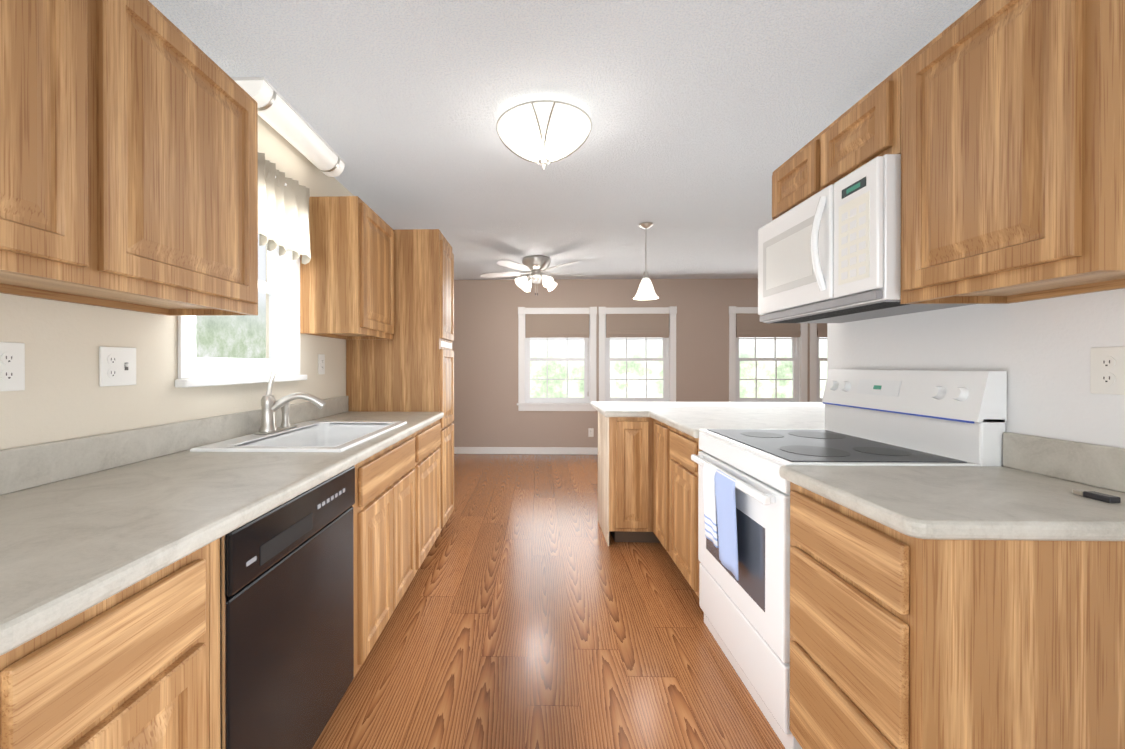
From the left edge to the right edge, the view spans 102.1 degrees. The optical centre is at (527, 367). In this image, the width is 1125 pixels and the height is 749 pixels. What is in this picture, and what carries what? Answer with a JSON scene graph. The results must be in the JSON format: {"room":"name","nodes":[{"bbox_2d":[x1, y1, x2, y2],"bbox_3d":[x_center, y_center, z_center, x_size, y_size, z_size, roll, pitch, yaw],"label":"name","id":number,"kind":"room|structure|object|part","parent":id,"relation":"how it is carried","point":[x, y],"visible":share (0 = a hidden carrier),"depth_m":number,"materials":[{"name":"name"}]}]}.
{"room":"kitchen","nodes":[
{"label":"kitchen","id":0,"kind":"room"},
{"bbox_2d":[0,115,353,449],"bbox_3d":[-1.296,0.008,2.390,0.140,2.400,8.040,0,0,1],"label":"wall","id":1,"kind":"structure","parent":0,"point":[63,395],"depth_m":1.39,"materials":[{"name":"beige paint"}]},
{"bbox_2d":[0,342,24,390],"bbox_3d":[-1.254,-0.002,1.094,0.009,0.118,0.072,0,0,1],"label":"electrical outlet","id":2,"kind":"object","parent":1,"relation":"attached to","point":[12,366],"visible":1,"depth_m":1.10,"materials":[{"name":"white plastic"}]},
{"bbox_2d":[99,346,135,386],"bbox_3d":[-1.243,-0.003,1.384,0.014,0.118,0.118,0,0,1],"label":"electrical outlet","id":3,"kind":"object","parent":1,"relation":"attached to","point":[117,366],"visible":1,"depth_m":1.38,"materials":[{"name":"white plastic"}]},
{"bbox_2d":[0,0,257,315],"bbox_3d":[-1.090,-0.542,0.977,0.337,0.730,1.170,0,0,1],"label":"upper cabinet","id":4,"kind":"object","parent":1,"relation":"attached to","point":[129,155],"visible":1,"depth_m":1.06,"materials":[{"name":"brown wood"}]},
{"bbox_2d":[0,396,347,494],"bbox_3d":[-1.230,0.246,1.770,0.020,0.105,2.494,0,0,1],"label":"backsplash","id":5,"kind":"structure","parent":1,"relation":"attached to","point":[30,465],"depth_m":1.35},
{"bbox_2d":[175,152,310,387],"bbox_3d":[-1.229,-0.428,2.007,0.213,0.995,0.858,0,0,1],"label":"sink window","id":6,"kind":"structure","parent":1,"relation":"in","point":[283,216],"depth_m":2.21,"materials":[{"name":"white paint"}]},
{"bbox_2d":[258,152,310,263],"bbox_3d":[-1.179,-0.731,1.990,0.112,0.390,0.830,0,0,1],"label":"valance curtain","id":7,"kind":"object","parent":6,"relation":"hanging from","point":[283,204],"depth_m":2.15,"materials":[{"name":"beige fabric"}]},
{"bbox_2d":[318,354,324,373],"bbox_3d":[-1.213,-0.018,2.678,0.009,0.118,0.072,0,0,1],"label":"electrical outlet","id":8,"kind":"object","parent":1,"relation":"attached to","point":[321,363],"visible":1,"depth_m":2.67,"materials":[{"name":"white plastic"}]},
{"bbox_2d":[300,196,394,339],"bbox_3d":[-1.046,-0.549,2.715,0.337,0.730,0.588,0,0,1],"label":"upper cabinet","id":9,"kind":"object","parent":1,"relation":"attached to","point":[347,282],"visible":0.96,"depth_m":2.42,"materials":[{"name":"brown wood"}]},
{"bbox_2d":[312,454,784,748],"bbox_3d":[2.191,1.258,2.236,7.140,0.100,8.200,0,0,1],"label":"floor","id":10,"kind":"structure","parent":0,"point":[533,610],"depth_m":1.98,"materials":[{"name":"laminate"}]},
{"bbox_2d":[0,543,220,748],"bbox_3d":[-0.945,0.780,0.742,0.641,0.870,0.416,0,0,1],"label":"base cabinet","id":11,"kind":"object","parent":10,"relation":"on","point":[142,671],"depth_m":0.72,"materials":[{"name":"brown wood"}]},
{"bbox_2d":[0,411,443,662],"bbox_3d":[-0.912,0.318,1.762,0.656,0.040,2.494,0,0,1],"label":"countertop","id":12,"kind":"structure","parent":11,"relation":"on","point":[70,548],"depth_m":0.92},
{"bbox_3d":[-1.035,0.150,2.048,0.270,0.270,0.250,0,0,1],"label":"faucet single lever","id":13,"kind":"part","parent":12,"relation":"part of","materials":[{"name":"silver metal"}]},
{"bbox_2d":[252,371,327,434],"bbox_3d":[-1.035,0.150,2.048,0.270,0.270,0.251,0,0,1],"label":"faucet","id":14,"kind":"object","parent":12,"relation":"on","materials":[{"name":"silver metal"}]},
{"bbox_2d":[188,419,407,494],"bbox_3d":[-0.916,0.375,2.001,0.539,0.180,0.801,0,0,1],"label":"sink","id":15,"kind":"object","parent":12,"relation":"in","point":[312,434],"depth_m":2.00,"materials":[{"name":"white ceramic"}]},
{"bbox_2d":[220,466,354,748],"bbox_3d":[-0.902,0.778,1.277,0.585,0.868,0.651,0,0,1],"label":"dishwasher","id":16,"kind":"object","parent":10,"relation":"on","point":[286,629],"visible":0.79,"depth_m":1.18,"materials":[{"name":"black enameled metal"},{"name":"black plastic"}]},
{"bbox_2d":[352,467,419,676],"bbox_3d":[-0.912,0.879,2.018,0.641,0.660,0.771,0,0,1],"label":"base cabinet","id":17,"kind":"object","parent":10,"relation":"on","point":[386,512],"depth_m":1.87,"materials":[{"name":"brown wood"}]},
{"bbox_2d":[346,229,453,529],"bbox_3d":[-0.880,0.144,3.246,0.641,2.120,0.468,0,0,1],"label":"pantry cabinet","id":18,"kind":"object","parent":10,"relation":"on","point":[409,367],"visible":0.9,"depth_m":3.01,"materials":[{"name":"brown wood"}]},
{"bbox_2d":[396,423,440,565],"bbox_3d":[-0.895,0.772,2.708,0.641,0.870,0.609,0,0,1],"label":"base cabinet","id":19,"kind":"object","parent":10,"relation":"on","point":[424,452],"depth_m":2.64,"materials":[{"name":"brown wood"}]},
{"bbox_2d":[598,413,649,545],"bbox_3d":[1.494,0.769,3.288,1.888,0.870,0.549,0,0,1],"label":"base cabinet","id":20,"kind":"object","parent":10,"relation":"on","point":[623,461],"depth_m":3.04,"materials":[{"name":"brown wood"}]},
{"bbox_2d":[650,437,665,549],"bbox_3d":[1.158,0.770,2.834,0.671,0.870,0.408,0,0,1],"label":"base cabinet","id":21,"kind":"object","parent":10,"relation":"on","point":[657,445],"depth_m":2.88,"materials":[{"name":"brown wood"}]},
{"bbox_2d":[666,437,702,597],"bbox_3d":[1.147,0.772,2.392,0.671,0.870,0.478,0,0,1],"label":"base cabinet","id":22,"kind":"object","parent":10,"relation":"on","point":[681,472],"depth_m":2.36,"materials":[{"name":"brown wood"}]},
{"bbox_2d":[691,369,1006,748],"bbox_3d":[1.106,0.610,1.767,0.718,1.200,0.759,0,0,1],"label":"electric range","id":23,"kind":"object","parent":10,"relation":"on","point":[911,418],"visible":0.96,"depth_m":1.61,"materials":[{"name":"white metal"}]},
{"bbox_2d":[790,485,1124,748],"bbox_3d":[1.115,0.777,1.141,0.671,0.870,0.480,0,0,1],"label":"base cabinet","id":24,"kind":"object","parent":10,"relation":"on","point":[957,607],"depth_m":0.91,"materials":[{"name":"brown wood"}]},
{"bbox_2d":[779,465,1124,544],"bbox_3d":[1.109,0.320,1.131,0.685,0.040,0.500,0,0,1],"label":"countertop","id":25,"kind":"structure","parent":24,"relation":"on","point":[925,505],"depth_m":1.02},
{"bbox_2d":[148,0,978,279],"bbox_3d":[2.191,-1.242,2.226,7.140,0.100,8.200,0,0,1],"label":"ceiling","id":26,"kind":"structure","parent":0,"point":[708,118],"depth_m":2.00,"materials":[{"name":"white paint"}]},
{"bbox_2d":[231,77,345,176],"bbox_3d":[-1.144,-1.147,2.251,0.152,0.087,0.788,0,0,1],"label":"ceiling fixture","id":27,"kind":"object","parent":26,"relation":"attached to","point":[280,114],"visible":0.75,"depth_m":2.12,"materials":[{"name":"white plastic"}]},
{"bbox_2d":[480,255,587,294],"bbox_3d":[0.096,-0.998,5.062,1.277,0.409,1.228,0,0,1],"label":"ceiling fan","id":28,"kind":"object","parent":26,"relation":"hanging from","point":[535,265],"visible":1,"depth_m":4.92,"materials":[{"name":"silver metal"}]},
{"bbox_2d":[496,100,591,168],"bbox_3d":[0.079,-1.069,2.170,0.456,0.243,0.456,0,0,1],"label":"dome light","id":29,"kind":"object","parent":26,"relation":"attached to","point":[543,133],"visible":1,"depth_m":2.05,"materials":[{"name":"frosted white glass"},{"name":"brushed nickel"}]},
{"bbox_2d":[633,222,658,299],"bbox_3d":[0.991,-0.888,3.788,0.208,0.619,0.208,0,0,1],"label":"pendant light","id":30,"kind":"object","parent":26,"relation":"hanging from","point":[645,291],"visible":1,"depth_m":3.75,"materials":[{"name":"white glass"}]},
{"bbox_2d":[452,278,809,447],"bbox_3d":[2.293,-0.008,6.250,6.840,2.400,0.140,0,0,1],"label":"wall","id":31,"kind":"structure","parent":0,"point":[487,413],"depth_m":6.23,"materials":[{"name":"beige paint"}]},
{"bbox_2d":[454,447,597,454],"bbox_3d":[2.291,1.145,6.177,6.836,0.095,0.013,0,0,1],"label":"baseboard","id":32,"kind":"structure","parent":31,"relation":"attached to","point":[525,450],"depth_m":6.23,"materials":[{"name":"white paint"}]},
{"bbox_2d":[517,307,596,410],"bbox_3d":[0.412,-0.117,6.247,1.108,1.427,0.140,0,0,1],"label":"window","id":33,"kind":"structure","parent":31,"relation":"in","point":[566,324],"depth_m":6.22,"materials":[{"name":"white paint"}]},
{"bbox_2d":[525,314,588,337],"bbox_3d":[0.411,-0.170,6.215,0.874,1.123,0.032,0,0,1],"label":"roman shade","id":34,"kind":"object","parent":33,"relation":"attached to","point":[536,325],"depth_m":6.21,"materials":[{"name":"beige fabric"}]},
{"bbox_2d":[588,428,593,436],"bbox_3d":[0.872,0.892,6.214,0.072,0.118,0.009,0,0,1],"label":"electrical outlet","id":35,"kind":"object","parent":31,"relation":"attached to","point":[590,432],"visible":1,"depth_m":6.21,"materials":[{"name":"white plastic"}]},
{"bbox_2d":[599,306,676,401],"bbox_3d":[1.504,-0.117,6.219,1.087,1.427,0.140,0,0,1],"label":"window","id":36,"kind":"structure","parent":31,"relation":"in","point":[645,323],"depth_m":6.19,"materials":[{"name":"white paint"}]},
{"bbox_2d":[606,314,668,337],"bbox_3d":[1.503,-0.569,6.186,0.853,0.323,0.030,0,0,1],"label":"roman shade","id":37,"kind":"object","parent":36,"relation":"attached to","point":[617,325],"depth_m":6.18,"materials":[{"name":"beige fabric"}]},
{"bbox_2d":[729,306,807,401],"bbox_3d":[3.264,-0.116,6.174,1.085,1.427,0.140,0,0,1],"label":"window","id":38,"kind":"structure","parent":31,"relation":"in","point":[746,325],"depth_m":6.15,"materials":[{"name":"white paint"}]},
{"bbox_2d":[736,314,800,336],"bbox_3d":[3.264,-0.569,6.142,0.851,0.323,0.030,0,0,1],"label":"roman shade","id":39,"kind":"object","parent":38,"relation":"attached to","point":[747,325],"depth_m":6.14,"materials":[{"name":"beige fabric"}]},
{"bbox_2d":[810,323,826,401],"bbox_3d":[4.344,-0.116,6.147,1.085,1.427,0.140,0,0,1],"label":"window","id":40,"kind":"structure","parent":31,"relation":"in","point":[817,330],"depth_m":6.12,"materials":[{"name":"white paint"}]},
{"bbox_2d":[817,323,826,336],"bbox_3d":[4.343,-0.569,6.114,0.851,0.323,0.030,0,0,1],"label":"roman shade","id":41,"kind":"object","parent":40,"relation":"attached to","point":[821,327],"depth_m":6.12,"materials":[{"name":"beige fabric"}]},
{"bbox_2d":[827,0,1124,447],"bbox_3d":[1.496,0.016,0.268,0.130,2.400,3.940,0,0,1],"label":"wall","id":42,"kind":"structure","parent":0,"point":[1039,351],"depth_m":1.33,"materials":[{"name":"white paint"}]},
{"bbox_2d":[772,66,900,220],"bbox_3d":[1.298,-0.789,1.759,0.337,0.262,0.758,0,0,1],"label":"upper cabinet","id":43,"kind":"object","parent":42,"relation":"attached to","point":[865,129],"visible":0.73,"depth_m":1.61,"materials":[{"name":"brown wood"}]},
{"bbox_2d":[758,154,972,322],"bbox_3d":[1.246,-0.429,1.761,0.439,0.451,0.756,0,0,1],"label":"over-the-range microwave","id":44,"kind":"object","parent":43,"relation":"attached to","point":[831,253],"visible":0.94,"depth_m":1.59,"materials":[{"name":"white plastic"}]},
{"bbox_2d":[900,0,1124,303],"bbox_3d":[1.282,-0.555,1.133,0.337,0.725,0.490,0,0,1],"label":"upper cabinet","id":45,"kind":"object","parent":42,"relation":"attached to","point":[1012,151],"visible":1,"depth_m":1.05,"materials":[{"name":"brown wood"}]},
{"bbox_2d":[1003,432,1124,492],"bbox_3d":[1.441,0.248,1.123,0.020,0.104,0.500,0,0,1],"label":"backsplash","id":46,"kind":"structure","parent":42,"relation":"attached to","point":[1091,464],"depth_m":1.20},
{"bbox_2d":[1090,346,1124,394],"bbox_3d":[1.444,0.008,1.107,0.014,0.118,0.118,0,0,1],"label":"electrical outlet","id":47,"kind":"object","parent":42,"relation":"attached to","point":[1107,370],"visible":1,"depth_m":1.13,"materials":[{"name":"white plastic"}]},
{"label":"outside","id":48,"kind":"structure","parent":0,"visible":0},
{"bbox_2d":[196,234,265,358],"bbox_3d":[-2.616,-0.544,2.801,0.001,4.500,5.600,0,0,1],"label":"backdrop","id":49,"kind":"structure","parent":48,"point":[237,336],"depth_m":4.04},
{"bbox_2d":[530,337,826,397],"bbox_3d":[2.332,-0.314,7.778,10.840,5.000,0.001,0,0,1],"label":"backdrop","id":50,"kind":"structure","parent":48,"point":[637,369],"depth_m":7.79,"materials":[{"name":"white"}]}
]}

